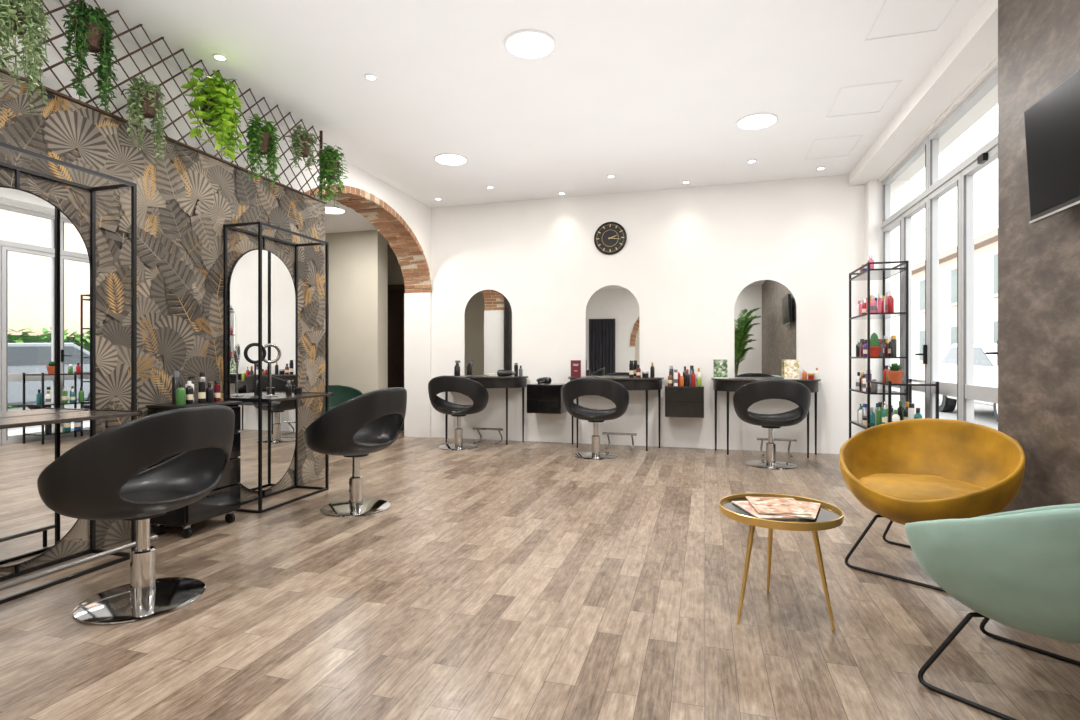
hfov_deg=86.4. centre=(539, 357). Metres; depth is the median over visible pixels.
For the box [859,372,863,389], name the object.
bottle
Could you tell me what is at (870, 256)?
bottle
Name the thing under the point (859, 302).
bottle
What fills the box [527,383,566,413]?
drawer cabinet
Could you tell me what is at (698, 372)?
bottle
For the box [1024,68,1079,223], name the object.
television
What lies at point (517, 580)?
floor
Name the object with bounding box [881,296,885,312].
bottle
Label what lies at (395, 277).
wall
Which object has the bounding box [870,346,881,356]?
pot
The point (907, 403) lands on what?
bottle
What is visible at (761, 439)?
footrest
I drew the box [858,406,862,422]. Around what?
bottle
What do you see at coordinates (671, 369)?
spray can
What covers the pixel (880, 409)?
bottle
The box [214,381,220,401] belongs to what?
spray can
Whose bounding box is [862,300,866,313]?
bottle
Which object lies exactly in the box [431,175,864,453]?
wall
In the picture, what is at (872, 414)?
bottle
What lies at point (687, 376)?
bottle
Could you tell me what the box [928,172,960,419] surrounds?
door
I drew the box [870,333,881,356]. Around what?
potted cactus
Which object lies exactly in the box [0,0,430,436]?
wall
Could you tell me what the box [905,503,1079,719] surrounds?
tub chair
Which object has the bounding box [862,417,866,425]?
jar
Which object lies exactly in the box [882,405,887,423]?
bottle
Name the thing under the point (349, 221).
ceiling
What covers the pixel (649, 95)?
ceiling
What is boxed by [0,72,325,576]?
wall partition
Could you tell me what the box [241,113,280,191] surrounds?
hanging plant
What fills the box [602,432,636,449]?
footrest
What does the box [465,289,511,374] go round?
wall mirror
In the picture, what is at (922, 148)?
window
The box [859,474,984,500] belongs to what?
seat cushion
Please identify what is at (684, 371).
bottle
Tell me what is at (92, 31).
hanging plant
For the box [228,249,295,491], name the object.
mirror
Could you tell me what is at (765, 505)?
magazine
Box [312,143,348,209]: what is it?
hanging plant
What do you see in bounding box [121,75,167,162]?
hanging plant
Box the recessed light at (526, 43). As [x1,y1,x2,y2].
[504,29,555,58]
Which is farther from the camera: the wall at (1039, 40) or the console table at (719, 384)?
the console table at (719, 384)
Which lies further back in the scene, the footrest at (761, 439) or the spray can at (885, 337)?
the footrest at (761, 439)
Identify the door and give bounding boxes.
[388,284,404,428]
[882,214,902,406]
[903,196,927,417]
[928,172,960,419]
[961,145,997,422]
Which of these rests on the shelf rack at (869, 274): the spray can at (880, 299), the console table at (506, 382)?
the spray can at (880, 299)
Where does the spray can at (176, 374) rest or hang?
on the trolley
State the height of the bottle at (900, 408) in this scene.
0.204 m
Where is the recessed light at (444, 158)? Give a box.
[434,153,467,164]
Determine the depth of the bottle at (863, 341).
5.48 m
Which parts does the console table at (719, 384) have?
leg, leg, leg, leg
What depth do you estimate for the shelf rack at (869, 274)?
5.16 m
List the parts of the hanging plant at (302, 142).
pot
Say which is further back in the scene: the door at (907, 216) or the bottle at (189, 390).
the door at (907, 216)
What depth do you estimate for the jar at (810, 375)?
6.11 m
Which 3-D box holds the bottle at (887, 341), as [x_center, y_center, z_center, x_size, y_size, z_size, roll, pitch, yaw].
[3.203,-0.089,5.303,0.049,0.158,0.049,0,0,25]
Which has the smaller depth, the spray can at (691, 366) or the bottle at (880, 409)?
the bottle at (880, 409)
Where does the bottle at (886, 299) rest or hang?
on the shelf rack at (869, 274)
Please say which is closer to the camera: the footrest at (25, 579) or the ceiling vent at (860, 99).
the footrest at (25, 579)
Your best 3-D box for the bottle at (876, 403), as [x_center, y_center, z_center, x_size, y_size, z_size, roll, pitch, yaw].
[3.283,0.536,5.596,0.053,0.188,0.053,0,0,-16]
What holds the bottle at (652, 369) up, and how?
on the console table at (655, 383)
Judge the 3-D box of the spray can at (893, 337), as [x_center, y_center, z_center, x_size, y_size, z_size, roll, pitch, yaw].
[3.166,-0.105,5.147,0.044,0.191,0.044,0,0,21]
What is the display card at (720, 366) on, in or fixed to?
on the console table at (719, 384)
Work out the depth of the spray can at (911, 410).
4.59 m
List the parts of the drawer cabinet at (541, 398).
drawer, drawer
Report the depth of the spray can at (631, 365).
6.67 m
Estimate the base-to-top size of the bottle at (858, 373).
0.172 m
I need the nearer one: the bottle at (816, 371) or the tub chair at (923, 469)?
the tub chair at (923, 469)
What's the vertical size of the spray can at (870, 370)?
0.200 m
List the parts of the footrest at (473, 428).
leg, leg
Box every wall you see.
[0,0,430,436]
[325,230,387,393]
[388,244,403,284]
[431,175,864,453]
[998,0,1079,512]
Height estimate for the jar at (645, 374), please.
0.072 m
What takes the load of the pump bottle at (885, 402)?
on the shelf rack at (910, 383)
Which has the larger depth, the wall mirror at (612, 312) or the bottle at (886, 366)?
the wall mirror at (612, 312)
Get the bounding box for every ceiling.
[53,0,984,207]
[313,196,388,243]
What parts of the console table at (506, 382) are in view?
leg, drawer, leg, leg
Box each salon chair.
[37,405,234,624]
[303,387,406,516]
[428,376,488,449]
[563,378,628,459]
[733,380,810,469]
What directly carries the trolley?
on the floor
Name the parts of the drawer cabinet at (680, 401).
drawer, drawer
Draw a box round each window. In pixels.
[882,137,927,225]
[928,67,997,190]
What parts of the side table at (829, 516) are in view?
leg, leg, leg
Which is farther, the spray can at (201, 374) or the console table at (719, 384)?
the console table at (719, 384)
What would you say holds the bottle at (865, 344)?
on the shelf rack at (869, 274)
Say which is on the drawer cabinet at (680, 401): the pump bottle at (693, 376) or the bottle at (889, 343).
the pump bottle at (693, 376)
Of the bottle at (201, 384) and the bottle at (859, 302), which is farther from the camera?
the bottle at (859, 302)
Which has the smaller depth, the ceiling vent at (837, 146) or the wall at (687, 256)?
the ceiling vent at (837, 146)
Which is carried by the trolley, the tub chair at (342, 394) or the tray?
the tray
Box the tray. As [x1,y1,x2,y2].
[146,401,241,408]
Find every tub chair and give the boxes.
[329,385,362,409]
[839,418,1024,591]
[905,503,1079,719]
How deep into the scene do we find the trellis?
3.58 m
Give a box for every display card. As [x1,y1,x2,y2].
[713,360,727,377]
[784,360,799,378]
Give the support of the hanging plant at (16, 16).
hanging from the trellis
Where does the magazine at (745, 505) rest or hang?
on the side table at (829, 516)
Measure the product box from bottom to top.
0.200 m
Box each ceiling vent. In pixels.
[805,135,862,159]
[826,80,901,117]
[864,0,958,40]
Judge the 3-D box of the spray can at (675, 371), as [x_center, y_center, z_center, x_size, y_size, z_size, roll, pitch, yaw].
[1.529,0.223,6.474,0.047,0.184,0.046,0,0,19]
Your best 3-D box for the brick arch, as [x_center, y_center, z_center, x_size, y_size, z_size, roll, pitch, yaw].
[-2.018,-1.323,6.269,0.384,0.915,2.910,0,0,16]
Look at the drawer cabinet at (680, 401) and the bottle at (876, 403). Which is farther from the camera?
the drawer cabinet at (680, 401)
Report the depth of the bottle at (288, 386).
4.33 m
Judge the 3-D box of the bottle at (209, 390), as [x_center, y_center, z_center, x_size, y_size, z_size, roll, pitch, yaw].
[-2.074,0.216,3.610,0.044,0.124,0.044,0,0,25]
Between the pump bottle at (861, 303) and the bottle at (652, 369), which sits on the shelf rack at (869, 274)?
the pump bottle at (861, 303)
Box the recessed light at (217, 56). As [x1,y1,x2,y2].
[212,53,227,60]
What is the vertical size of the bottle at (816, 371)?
0.122 m
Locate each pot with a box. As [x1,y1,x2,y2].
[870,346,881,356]
[886,371,903,382]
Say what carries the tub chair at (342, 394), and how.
on the floor
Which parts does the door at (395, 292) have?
frame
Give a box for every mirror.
[0,186,90,568]
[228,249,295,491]
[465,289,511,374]
[586,285,638,375]
[734,280,795,377]
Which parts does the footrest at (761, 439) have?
leg, leg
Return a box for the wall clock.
[594,222,626,254]
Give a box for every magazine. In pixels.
[732,501,806,518]
[745,496,811,514]
[776,500,820,519]
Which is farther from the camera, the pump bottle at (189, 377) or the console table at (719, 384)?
the console table at (719, 384)
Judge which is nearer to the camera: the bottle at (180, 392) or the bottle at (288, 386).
the bottle at (180, 392)
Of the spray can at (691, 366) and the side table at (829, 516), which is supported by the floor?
the side table at (829, 516)
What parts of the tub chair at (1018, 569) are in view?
leg frame, leg frame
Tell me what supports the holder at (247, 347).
on the station at (262, 291)
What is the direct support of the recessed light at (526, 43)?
in the ceiling at (649, 95)
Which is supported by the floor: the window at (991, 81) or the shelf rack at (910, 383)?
the shelf rack at (910, 383)
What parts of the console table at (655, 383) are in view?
leg, leg, drawer, leg, leg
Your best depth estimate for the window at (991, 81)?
4.32 m
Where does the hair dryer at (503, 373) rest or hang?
on the console table at (506, 382)
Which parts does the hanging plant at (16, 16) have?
pot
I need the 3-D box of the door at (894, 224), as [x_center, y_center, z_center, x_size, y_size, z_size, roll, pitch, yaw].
[3.531,-0.155,5.718,0.064,2.410,0.632,0,0,16]
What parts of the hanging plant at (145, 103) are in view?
pot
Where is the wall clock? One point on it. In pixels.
(610, 238)
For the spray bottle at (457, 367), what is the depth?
7.26 m
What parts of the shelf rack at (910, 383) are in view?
post, rail, post, shelf, post, rail, post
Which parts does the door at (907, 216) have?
handle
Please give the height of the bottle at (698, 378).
0.128 m
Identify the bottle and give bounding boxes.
[176,382,185,404]
[185,376,195,402]
[185,381,192,403]
[206,382,213,401]
[286,381,291,394]
[454,361,459,375]
[519,366,522,375]
[636,365,640,377]
[650,362,654,377]
[668,372,671,385]
[679,373,683,385]
[683,366,685,384]
[685,369,689,385]
[691,369,695,385]
[696,368,700,384]
[697,375,700,385]
[802,369,806,378]
[815,368,818,378]
[856,301,860,315]
[856,339,859,356]
[856,372,860,389]
[858,299,862,314]
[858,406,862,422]
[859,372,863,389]
[860,340,864,356]
[861,374,864,389]
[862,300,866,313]
[863,340,866,356]
[863,374,865,390]
[868,255,873,268]
[870,296,876,312]
[870,407,874,426]
[871,376,877,391]
[874,403,877,422]
[876,402,883,424]
[880,340,882,356]
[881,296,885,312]
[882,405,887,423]
[883,365,888,380]
[884,340,888,356]
[884,401,887,422]
[885,292,888,312]
[887,291,893,312]
[888,337,890,356]
[892,409,899,421]
[897,401,903,420]
[904,402,909,419]
[914,408,921,418]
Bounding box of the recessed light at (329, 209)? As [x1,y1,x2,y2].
[325,206,345,213]
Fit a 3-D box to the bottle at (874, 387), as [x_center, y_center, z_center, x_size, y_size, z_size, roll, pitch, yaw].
[3.017,0.235,5.190,0.053,0.150,0.053,0,0,26]
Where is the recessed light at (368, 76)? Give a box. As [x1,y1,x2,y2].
[364,73,377,79]
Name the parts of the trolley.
drawer, handle, drawer, drawer, drawer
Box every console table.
[444,375,527,444]
[568,377,663,450]
[711,378,820,457]
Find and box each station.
[0,142,142,604]
[223,222,333,513]
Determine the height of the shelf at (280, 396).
0.018 m
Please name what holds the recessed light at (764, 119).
in the ceiling at (649, 95)
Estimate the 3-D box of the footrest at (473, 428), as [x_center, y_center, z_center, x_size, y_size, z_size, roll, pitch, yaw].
[-0.640,0.958,7.128,0.400,0.183,0.231,0,0,16]
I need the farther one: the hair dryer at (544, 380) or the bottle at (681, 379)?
the hair dryer at (544, 380)
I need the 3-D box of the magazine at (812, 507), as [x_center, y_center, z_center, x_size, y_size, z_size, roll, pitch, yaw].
[1.030,0.615,2.357,0.200,0.005,0.264,0,0,30]
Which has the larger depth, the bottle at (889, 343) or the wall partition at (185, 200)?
the bottle at (889, 343)
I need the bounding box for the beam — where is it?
[848,0,997,185]
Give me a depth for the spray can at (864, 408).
5.45 m
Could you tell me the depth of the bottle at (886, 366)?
4.90 m
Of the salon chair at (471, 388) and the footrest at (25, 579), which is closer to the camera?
the footrest at (25, 579)
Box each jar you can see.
[294,388,302,393]
[642,371,648,377]
[808,373,814,378]
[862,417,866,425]
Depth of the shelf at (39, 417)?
2.75 m
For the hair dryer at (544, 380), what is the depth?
6.89 m
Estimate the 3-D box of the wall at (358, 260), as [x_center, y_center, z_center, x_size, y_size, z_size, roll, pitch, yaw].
[-3.575,-0.325,8.177,3.020,2.750,0.250,0,0,16]
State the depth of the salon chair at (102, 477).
2.34 m
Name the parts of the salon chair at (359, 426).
mounting plate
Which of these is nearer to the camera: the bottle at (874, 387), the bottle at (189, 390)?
the bottle at (189, 390)
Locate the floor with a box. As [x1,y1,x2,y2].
[0,429,1079,719]
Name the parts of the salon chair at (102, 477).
mounting plate, seat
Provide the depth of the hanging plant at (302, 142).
4.49 m
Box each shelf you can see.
[0,410,138,428]
[242,393,331,401]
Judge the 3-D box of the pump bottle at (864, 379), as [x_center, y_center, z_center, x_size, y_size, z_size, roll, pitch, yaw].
[3.074,0.230,5.422,0.055,0.159,0.055,0,0,-2]
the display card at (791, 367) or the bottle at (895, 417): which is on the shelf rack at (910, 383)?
the bottle at (895, 417)
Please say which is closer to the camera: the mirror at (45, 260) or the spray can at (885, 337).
the mirror at (45, 260)
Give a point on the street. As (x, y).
(984, 415)
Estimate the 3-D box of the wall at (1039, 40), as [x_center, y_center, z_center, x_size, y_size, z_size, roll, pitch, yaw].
[1.763,-0.470,-0.290,0.550,3.040,6.815,0,0,16]
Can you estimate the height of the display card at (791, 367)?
0.210 m
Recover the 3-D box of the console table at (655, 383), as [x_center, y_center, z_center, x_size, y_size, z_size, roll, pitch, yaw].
[0.854,0.639,6.715,1.140,0.822,0.420,0,0,16]
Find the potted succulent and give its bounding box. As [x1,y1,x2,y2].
[886,363,903,382]
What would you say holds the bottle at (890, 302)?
on the shelf rack at (869, 274)
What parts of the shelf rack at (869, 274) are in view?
post, rail, rail, rail, rail, rail, post, shelf, shelf, shelf, post, rail, rail, rail, rail, rail, post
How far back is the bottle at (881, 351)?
5.44 m
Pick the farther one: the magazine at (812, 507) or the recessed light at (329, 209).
the recessed light at (329, 209)
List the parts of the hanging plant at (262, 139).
pot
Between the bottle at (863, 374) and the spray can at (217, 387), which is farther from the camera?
the bottle at (863, 374)
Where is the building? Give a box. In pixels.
[912,228,997,379]
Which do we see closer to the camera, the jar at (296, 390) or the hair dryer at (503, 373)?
the jar at (296, 390)
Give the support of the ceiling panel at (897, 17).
in the ceiling at (649, 95)
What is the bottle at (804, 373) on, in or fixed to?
on the console table at (719, 384)
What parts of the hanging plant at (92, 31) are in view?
pot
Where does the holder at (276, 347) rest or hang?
on the station at (262, 291)
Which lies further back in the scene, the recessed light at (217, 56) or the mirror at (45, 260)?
the recessed light at (217, 56)
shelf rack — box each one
[849,261,908,438]
[867,378,938,428]
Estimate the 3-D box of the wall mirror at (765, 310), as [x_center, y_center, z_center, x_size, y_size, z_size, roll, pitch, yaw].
[2.533,-0.330,6.477,0.650,1.100,0.012,0,0,16]
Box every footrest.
[0,535,157,590]
[472,427,503,443]
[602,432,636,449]
[756,438,796,456]
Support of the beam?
attached to the ceiling at (649, 95)
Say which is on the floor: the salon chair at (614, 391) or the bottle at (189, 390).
the salon chair at (614, 391)
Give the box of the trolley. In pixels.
[146,401,241,537]
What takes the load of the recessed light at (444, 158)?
in the ceiling at (649, 95)
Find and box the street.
[912,390,997,429]
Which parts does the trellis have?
frame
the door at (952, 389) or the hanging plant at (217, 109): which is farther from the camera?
the door at (952, 389)
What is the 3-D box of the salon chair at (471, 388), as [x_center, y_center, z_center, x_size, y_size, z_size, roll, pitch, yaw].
[-0.956,0.625,6.776,0.705,0.850,0.653,0,0,11]
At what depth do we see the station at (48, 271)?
2.85 m
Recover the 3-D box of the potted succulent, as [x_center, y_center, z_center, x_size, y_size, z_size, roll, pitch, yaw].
[2.837,0.117,4.601,0.136,0.165,0.139,0,0,-18]
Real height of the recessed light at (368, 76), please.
0.008 m
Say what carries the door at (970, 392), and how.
attached to the bar
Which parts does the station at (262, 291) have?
post, rail, rail, post, rail, rail, rail, rail, post, rail, rail, post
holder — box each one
[244,343,265,397]
[262,343,280,396]
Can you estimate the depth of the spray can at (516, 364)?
7.11 m
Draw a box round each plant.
[0,0,51,115]
[61,0,118,117]
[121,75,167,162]
[181,67,246,160]
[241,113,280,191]
[283,124,316,170]
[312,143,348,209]
[870,333,879,345]
[887,363,901,370]
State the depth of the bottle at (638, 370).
6.65 m
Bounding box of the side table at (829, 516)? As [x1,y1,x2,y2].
[719,493,843,629]
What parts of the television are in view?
trim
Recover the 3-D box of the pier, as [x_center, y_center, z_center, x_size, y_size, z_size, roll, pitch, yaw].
[3.674,-0.410,6.083,0.390,2.920,0.140,0,0,16]
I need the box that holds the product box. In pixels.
[571,360,580,376]
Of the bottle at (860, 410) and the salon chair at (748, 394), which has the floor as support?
the salon chair at (748, 394)
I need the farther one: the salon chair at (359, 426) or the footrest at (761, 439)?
the footrest at (761, 439)
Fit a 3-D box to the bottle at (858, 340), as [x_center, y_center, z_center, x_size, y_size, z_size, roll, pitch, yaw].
[3.136,-0.097,5.652,0.053,0.173,0.053,0,0,-13]
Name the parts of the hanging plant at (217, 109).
pot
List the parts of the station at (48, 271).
rail, rail, rail, rail, post, rail, rail, post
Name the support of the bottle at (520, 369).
on the console table at (506, 382)
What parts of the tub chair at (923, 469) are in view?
leg frame, leg frame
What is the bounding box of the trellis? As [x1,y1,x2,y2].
[0,0,326,203]
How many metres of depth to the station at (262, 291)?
4.28 m
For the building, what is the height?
5.750 m
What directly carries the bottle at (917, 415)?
on the shelf rack at (910, 383)
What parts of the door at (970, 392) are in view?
handle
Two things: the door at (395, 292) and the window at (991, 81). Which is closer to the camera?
the window at (991, 81)
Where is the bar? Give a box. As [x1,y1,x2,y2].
[881,140,997,228]
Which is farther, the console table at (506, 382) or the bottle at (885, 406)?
the console table at (506, 382)
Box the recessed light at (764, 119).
[736,112,777,129]
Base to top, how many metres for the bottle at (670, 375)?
0.158 m
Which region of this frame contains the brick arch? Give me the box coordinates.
[304,185,431,292]
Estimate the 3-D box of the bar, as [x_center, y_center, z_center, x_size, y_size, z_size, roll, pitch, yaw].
[3.188,-1.365,4.498,0.100,0.020,3.175,0,0,16]
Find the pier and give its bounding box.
[865,180,910,409]
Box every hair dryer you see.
[497,370,514,376]
[536,377,551,383]
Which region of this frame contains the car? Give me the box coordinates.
[939,343,997,421]
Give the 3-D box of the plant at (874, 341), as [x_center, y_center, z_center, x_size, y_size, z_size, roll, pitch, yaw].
[3.045,-0.159,5.228,0.090,0.143,0.072,0,0,16]
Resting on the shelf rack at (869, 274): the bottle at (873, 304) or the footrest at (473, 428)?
the bottle at (873, 304)
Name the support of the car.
on the street
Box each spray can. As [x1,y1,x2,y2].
[172,371,179,403]
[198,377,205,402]
[199,372,205,381]
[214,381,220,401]
[514,363,517,375]
[629,361,633,377]
[669,365,673,384]
[674,370,677,385]
[690,365,693,384]
[862,404,866,423]
[866,370,871,390]
[878,294,882,312]
[883,336,887,356]
[891,335,896,356]
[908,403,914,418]

